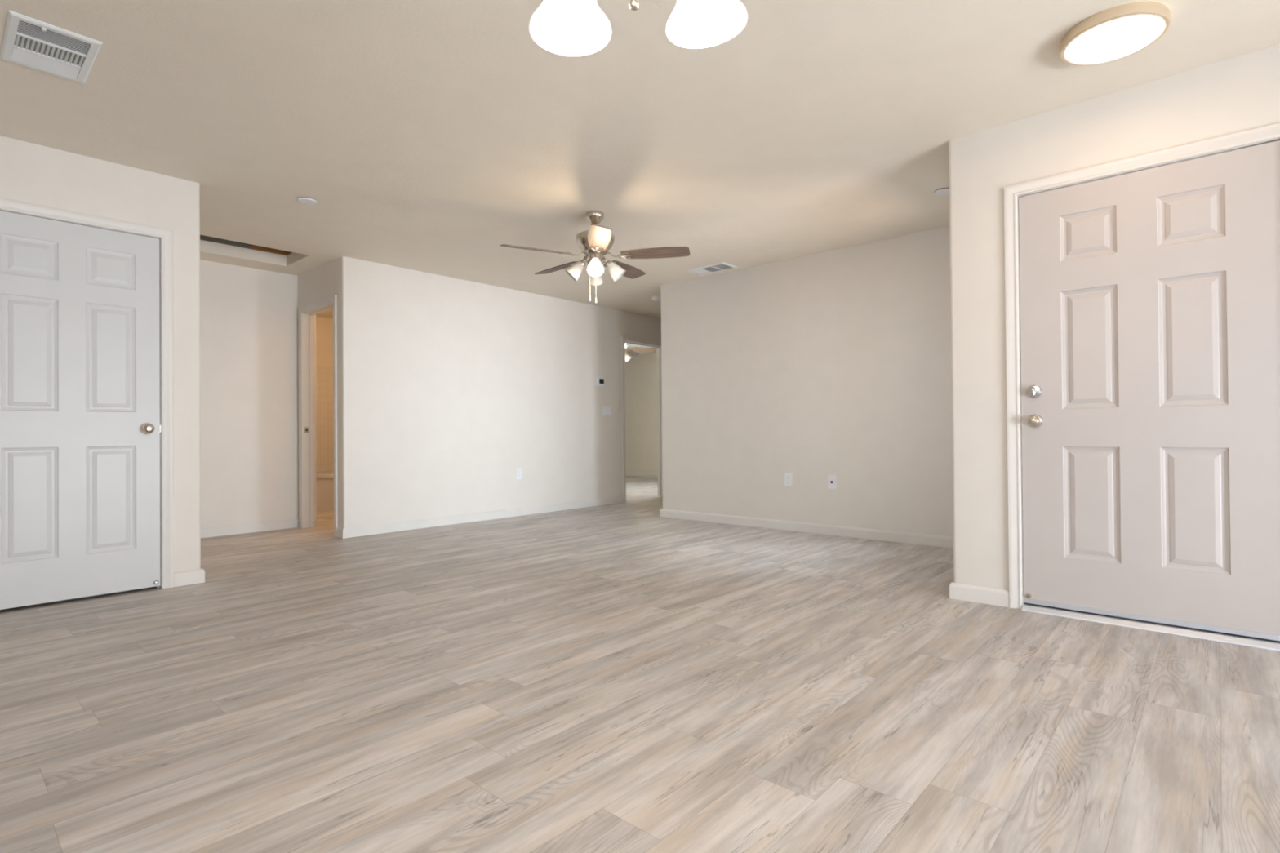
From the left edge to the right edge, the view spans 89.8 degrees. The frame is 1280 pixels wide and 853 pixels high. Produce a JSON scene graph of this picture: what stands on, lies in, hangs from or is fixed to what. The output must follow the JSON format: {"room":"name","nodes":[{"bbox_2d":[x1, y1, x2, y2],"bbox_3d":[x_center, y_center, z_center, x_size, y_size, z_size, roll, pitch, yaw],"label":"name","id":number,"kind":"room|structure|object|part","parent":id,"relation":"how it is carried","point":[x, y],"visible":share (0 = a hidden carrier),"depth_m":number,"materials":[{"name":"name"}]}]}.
{"room":"empty living room","nodes":[
{"label":"empty living room","id":0,"kind":"room"},
{"bbox_2d":[0,135,200,573],"bbox_3d":[-4.674,-0.259,3.212,2.010,2.440,3.722,-1,-1,42],"label":"wall","id":1,"kind":"structure","parent":0,"point":[30,172],"depth_m":3.82,"materials":[{"name":"paint"}]},
{"bbox_2d":[0,210,160,609],"bbox_3d":[-3.064,-0.086,3.475,0.098,2.038,0.776,-1,-1,42],"label":"door","id":2,"kind":"structure","parent":1,"relation":"in","point":[80,426],"depth_m":3.49,"materials":[{"name":"paint"}]},
{"bbox_3d":[-2.831,0.013,3.698,0.053,0.055,0.055,-1,-1,42],"label":"knob","id":3,"kind":"part","parent":2,"relation":"part of","materials":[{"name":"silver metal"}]},
{"bbox_2d":[0,197,173,588],"bbox_3d":[-3.112,-0.108,3.516,0.132,2.119,0.898,-1,-1,42],"label":"door frame","id":4,"kind":"structure","parent":1,"relation":"attached to","point":[166,236],"depth_m":3.78,"materials":[{"name":"paint"}]},
{"bbox_2d":[173,518,299,586],"bbox_3d":[-3.031,0.921,5.008,2.024,0.083,1.431,-1,-1,42],"label":"baseboard","id":5,"kind":"structure","parent":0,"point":[194,576],"depth_m":5.75,"materials":[{"name":"paint"}]},
{"bbox_2d":[200,259,298,528],"bbox_3d":[-5.033,-0.246,4.402,0.115,2.440,5.241,-1,-1,42],"label":"wall","id":6,"kind":"structure","parent":0,"point":[249,316],"depth_m":5.90,"materials":[{"name":"paint"}]},
{"bbox_2d":[297,294,337,537],"bbox_3d":[-2.925,-0.090,5.954,0.830,2.119,0.150,-1,-1,42],"label":"door frame","id":7,"kind":"structure","parent":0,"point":[307,313],"depth_m":6.17,"materials":[{"name":"paint"}]},
{"bbox_2d":[315,316,333,471],"bbox_3d":[-3.233,-0.237,7.333,3.139,2.440,1.754,-1,-1,42],"label":"wall","id":8,"kind":"structure","parent":0,"point":[324,326],"depth_m":8.48,"materials":[{"name":"paint"}]},
{"bbox_2d":[315,364,333,471],"bbox_3d":[-4.031,-0.115,8.051,0.760,1.379,1.523,-1,-1,42],"label":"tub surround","id":9,"kind":"object","parent":8,"relation":"attached to","point":[324,374],"depth_m":8.46,"materials":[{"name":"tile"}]},
{"bbox_2d":[297,256,661,528],"bbox_3d":[-0.543,-0.249,8.555,1.004,2.440,7.169,-1,-1,42],"label":"wall","id":10,"kind":"structure","parent":0,"point":[447,387],"depth_m":6.44,"materials":[{"name":"paint"}]},
{"bbox_2d":[515,468,521,479],"bbox_3d":[-1.306,0.509,6.937,0.009,0.116,0.072,-1,-1,42],"label":"wall outlet","id":11,"kind":"object","parent":10,"relation":"attached to","point":[518,471],"visible":1,"depth_m":6.93,"materials":[{"name":"white plastic"}]},
{"bbox_2d":[595,377,604,386],"bbox_3d":[-0.483,-0.550,7.856,0.027,0.112,0.128,-1,-1,42],"label":"thermostat","id":12,"kind":"object","parent":10,"relation":"attached to","point":[599,380],"visible":1,"depth_m":7.83,"materials":[{"name":"white plastic"}]},
{"bbox_2d":[602,405,611,415],"bbox_3d":[-0.408,-0.196,7.946,0.010,0.116,0.160,-1,-1,42],"label":"light switch","id":13,"kind":"object","parent":10,"relation":"attached to","point":[606,410],"visible":1,"depth_m":7.94,"materials":[{"name":"white plastic"}]},
{"bbox_2d":[621,335,662,502],"bbox_3d":[0.025,-0.093,8.518,0.150,2.119,0.891,-1,-1,42],"label":"door frame","id":14,"kind":"structure","parent":10,"relation":"attached to","point":[624,340],"depth_m":8.60,"materials":[{"name":"paint"}]},
{"bbox_2d":[336,471,657,538],"bbox_3d":[-1.638,0.947,9.530,3.993,0.083,7.183,-1,-1,42],"label":"baseboard","id":15,"kind":"structure","parent":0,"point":[342,533],"depth_m":6.50,"materials":[{"name":"paint"}]},
{"bbox_2d":[0,475,1279,852],"bbox_3d":[-0.259,1.000,4.928,12.430,0.120,12.410,-1,-1,42],"label":"floor","id":16,"kind":"structure","parent":0,"point":[621,677],"depth_m":2.09,"materials":[{"name":"laminate"}]},
{"bbox_2d":[316,470,333,509],"bbox_3d":[-4.023,0.785,8.043,0.759,0.420,1.522,-1,-1,42],"label":"bathtub","id":17,"kind":"object","parent":16,"relation":"on","point":[325,478],"visible":0.02,"depth_m":7.76,"materials":[{"name":"plastic"}]},
{"bbox_2d":[1022,603,1279,651],"bbox_3d":[2.281,0.891,2.911,0.937,0.025,0.138,-1,-1,42],"label":"threshold","id":18,"kind":"object","parent":16,"relation":"on","point":[1100,619],"visible":0.69,"depth_m":2.83,"materials":[{"name":"metal"}]},
{"bbox_2d":[0,0,1279,355],"bbox_3d":[-0.280,-1.549,4.948,12.430,0.098,12.410,-1,-1,42],"label":"ceiling","id":19,"kind":"structure","parent":0,"point":[431,136],"depth_m":3.10,"materials":[{"name":"paint"}]},
{"bbox_2d":[0,9,102,83],"bbox_3d":[-2.350,-1.494,2.559,0.425,0.017,0.262,-1,-1,42],"label":"ceiling vent","id":20,"kind":"object","parent":19,"relation":"in","point":[28,42],"visible":1,"depth_m":2.54,"materials":[{"name":"metal"}]},
{"bbox_2d":[201,235,250,248],"bbox_3d":[-3.576,-1.637,5.548,0.038,0.140,0.369,-1,-1,42],"label":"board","id":21,"kind":"object","parent":19,"relation":"on","point":[203,237],"visible":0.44,"depth_m":5.53,"materials":[{"name":"grey wood"}]},
{"bbox_2d":[250,244,292,255],"bbox_3d":[-3.323,-1.637,5.828,0.038,0.140,0.384,-1,-1,42],"label":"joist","id":22,"kind":"object","parent":19,"relation":"attached to","point":[252,246],"visible":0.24,"depth_m":5.79,"materials":[{"name":"brown wood"}]},
{"bbox_2d":[297,197,316,204],"bbox_3d":[-2.186,-1.482,4.219,0.112,0.016,0.112,-1,-1,42],"label":"sprinkler cover","id":23,"kind":"object","parent":19,"relation":"attached to","point":[303,200],"visible":1,"depth_m":4.21,"materials":[{"name":"white plastic"}]},
{"bbox_2d":[500,210,689,302],"bbox_3d":[-0.336,-1.181,4.555,1.254,0.642,1.287,-1,-1,42],"label":"ceiling fan","id":24,"kind":"object","parent":19,"relation":"hanging from","point":[595,242],"visible":1,"depth_m":4.46,"materials":[{"name":"silver metal"}]},
{"bbox_3d":[-0.699,-1.196,4.333,0.475,0.036,0.145,0,-1,-26],"label":"blade","id":25,"kind":"part","parent":24,"relation":"part of","materials":[{"name":"brown wood"}]},
{"bbox_3d":[-0.612,-1.192,4.828,0.145,0.036,0.475,0,-1,-44],"label":"blade","id":26,"kind":"part","parent":24,"relation":"part of","materials":[{"name":"brown wood"}]},
{"bbox_3d":[-0.469,-1.089,4.509,0.123,0.135,0.124,-1,-1,42],"label":"lamp shade","id":27,"kind":"part","parent":24,"relation":"part of","materials":[{"name":"white glass"}]},
{"bbox_3d":[-0.398,-1.148,4.520,0.076,0.053,0.055,0,-1,-27],"label":"lamp arm","id":28,"kind":"part","parent":24,"relation":"part of","materials":[{"name":"silver metal"}]},
{"bbox_3d":[-0.305,-1.110,4.388,0.062,0.073,0.062,-1,-1,42],"label":"bulb","id":29,"kind":"part","parent":24,"relation":"part of","materials":[{"name":"white glass"}]},
{"bbox_3d":[-0.303,-1.091,4.365,0.124,0.135,0.123,-1,-1,42],"label":"lamp shade","id":30,"kind":"part","parent":24,"relation":"part of","materials":[{"name":"white glass"}]},
{"bbox_3d":[-0.324,-1.089,4.675,0.124,0.135,0.123,-1,-1,42],"label":"lamp shade","id":31,"kind":"part","parent":24,"relation":"part of","materials":[{"name":"white glass"}]},
{"bbox_3d":[-0.262,-1.201,4.096,0.145,0.036,0.475,0,0,-7],"label":"blade","id":32,"kind":"part","parent":24,"relation":"part of","materials":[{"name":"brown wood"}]},
{"bbox_3d":[-0.230,-1.150,4.521,0.076,0.053,0.055,0,-1,-27],"label":"lamp arm","id":33,"kind":"part","parent":24,"relation":"part of","materials":[{"name":"silver metal"}]},
{"bbox_3d":[-0.159,-1.091,4.530,0.123,0.135,0.124,-1,-1,42],"label":"lamp shade","id":34,"kind":"part","parent":24,"relation":"part of","materials":[{"name":"white glass"}]},
{"bbox_3d":[-0.114,-1.196,4.898,0.145,0.036,0.475,-1,-1,28],"label":"blade","id":35,"kind":"part","parent":24,"relation":"part of","materials":[{"name":"brown wood"}]},
{"bbox_3d":[0.106,-1.201,4.446,0.475,0.036,0.145,-1,0,10],"label":"blade","id":36,"kind":"part","parent":24,"relation":"part of","materials":[{"name":"brown wood"}]},
{"bbox_2d":[528,0,747,56],"bbox_3d":[-0.019,-1.157,1.242,0.408,0.749,0.438,-1,-1,42],"label":"chandelier","id":37,"kind":"object","parent":19,"relation":"hanging from","point":[572,28],"visible":1,"depth_m":1.33,"materials":[{"name":"white glass"}]},
{"bbox_3d":[-0.139,-0.862,1.286,0.164,0.147,0.164,-1,-1,42],"label":"lamp shade","id":38,"kind":"part","parent":37,"relation":"part of","materials":[{"name":"white glass"}]},
{"bbox_3d":[-0.139,-0.882,1.286,0.057,0.100,0.057,-1,-1,42],"label":"bulb","id":39,"kind":"part","parent":37,"relation":"part of","materials":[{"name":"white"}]},
{"bbox_3d":[0.125,-0.897,1.286,0.058,0.101,0.058,-1,-1,42],"label":"bulb","id":40,"kind":"part","parent":37,"relation":"part of","materials":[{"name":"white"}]},
{"bbox_3d":[0.133,-0.874,1.290,0.164,0.159,0.163,-1,-1,42],"label":"lamp shade","id":41,"kind":"part","parent":37,"relation":"part of","materials":[{"name":"white glass"}]},
{"bbox_2d":[624,343,656,361],"bbox_3d":[-0.361,-1.139,9.784,1.254,0.642,1.287,-1,-1,40],"label":"ceiling fan","id":42,"kind":"object","parent":19,"relation":"hanging from","point":[628,353],"visible":0.19,"depth_m":9.72,"materials":[{"name":"brown wood"}]},
{"bbox_3d":[-0.183,-1.049,9.765,0.123,0.135,0.124,-1,-1,40],"label":"lamp shade","id":43,"kind":"part","parent":42,"relation":"part of","materials":[{"name":"white glass"}]},
{"bbox_3d":[-0.151,-1.153,10.134,0.145,0.036,0.475,-1,-1,26],"label":"blade","id":44,"kind":"part","parent":42,"relation":"part of","materials":[{"name":"brown wood"}]},
{"bbox_3d":[0.085,-1.159,9.690,0.475,0.036,0.145,-1,0,8],"label":"blade","id":45,"kind":"part","parent":42,"relation":"part of","materials":[{"name":"brown wood"}]},
{"bbox_2d":[650,295,661,301],"bbox_3d":[0.192,-1.463,7.362,0.132,0.042,0.132,-1,-1,42],"label":"smoke detector","id":46,"kind":"object","parent":19,"relation":"attached to","point":[656,298],"visible":0.9,"depth_m":7.32,"materials":[{"name":"white plastic"}]},
{"bbox_2d":[685,262,737,275],"bbox_3d":[0.677,-1.490,6.089,0.430,0.017,0.245,-1,-1,42],"label":"ceiling vent","id":47,"kind":"object","parent":19,"relation":"in","point":[722,266],"visible":1,"depth_m":6.07,"materials":[{"name":"metal"}]},
{"bbox_2d":[933,188,949,195],"bbox_3d":[1.961,-1.516,4.149,0.112,0.016,0.112,-1,-1,42],"label":"sprinkler cover","id":48,"kind":"object","parent":19,"relation":"attached to","point":[941,192],"visible":0.86,"depth_m":4.14,"materials":[{"name":"white plastic"}]},
{"bbox_2d":[1059,0,1170,66],"bbox_3d":[1.833,-1.511,2.489,0.344,0.052,0.344,-1,-1,42],"label":"ceiling light","id":49,"kind":"object","parent":19,"relation":"attached to","point":[1121,31],"visible":1,"depth_m":2.44,"materials":[{"name":"white glass"}]},
{"bbox_2d":[625,226,953,537],"bbox_3d":[0.630,-0.257,8.756,8.659,2.440,5.530,-1,-1,42],"label":"wall","id":50,"kind":"structure","parent":0,"point":[813,367],"depth_m":5.63,"materials":[{"name":"paint"}]},
{"bbox_2d":[784,473,791,486],"bbox_3d":[1.333,0.479,5.774,0.072,0.116,0.009,-1,-1,42],"label":"wall outlet","id":51,"kind":"object","parent":50,"relation":"attached to","point":[788,477],"visible":1,"depth_m":5.77,"materials":[{"name":"white plastic"}]},
{"bbox_2d":[827,475,835,488],"bbox_3d":[1.639,0.476,5.493,0.072,0.116,0.018,-1,-1,42],"label":"outlet","id":52,"kind":"object","parent":50,"relation":"attached to","point":[831,478],"visible":1,"depth_m":5.49,"materials":[{"name":"white plastic"}]},
{"bbox_2d":[660,508,1008,607],"bbox_3d":[1.411,0.893,5.970,2.163,0.083,5.562,0,0,-8],"label":"baseboard","id":53,"kind":"structure","parent":50,"relation":"attached to","point":[990,596],"depth_m":5.27,"materials":[{"name":"paint"}]},
{"bbox_2d":[948,44,1279,590],"bbox_3d":[3.566,-0.328,2.814,3.656,2.440,1.655,-1,-1,42],"label":"wall","id":54,"kind":"structure","parent":0,"point":[1241,93],"depth_m":3.26,"materials":[{"name":"paint"}]},
{"bbox_2d":[1004,122,1279,609],"bbox_3d":[2.278,-0.156,2.925,1.056,2.119,0.132,-1,-1,42],"label":"door frame","id":55,"kind":"structure","parent":54,"relation":"attached to","point":[1270,133],"depth_m":3.20,"materials":[{"name":"paint"}]},
{"bbox_2d":[1018,140,1279,643],"bbox_3d":[2.233,-0.135,2.878,0.934,2.027,0.103,-1,-1,42],"label":"door","id":56,"kind":"structure","parent":54,"relation":"in","point":[1149,299],"depth_m":2.85,"materials":[{"name":"paint"}]},
{"bbox_3d":[1.920,-0.027,3.132,0.055,0.055,0.053,-1,-1,42],"label":"knob","id":57,"kind":"part","parent":56,"relation":"part of","materials":[{"name":"silver metal"}]}
]}

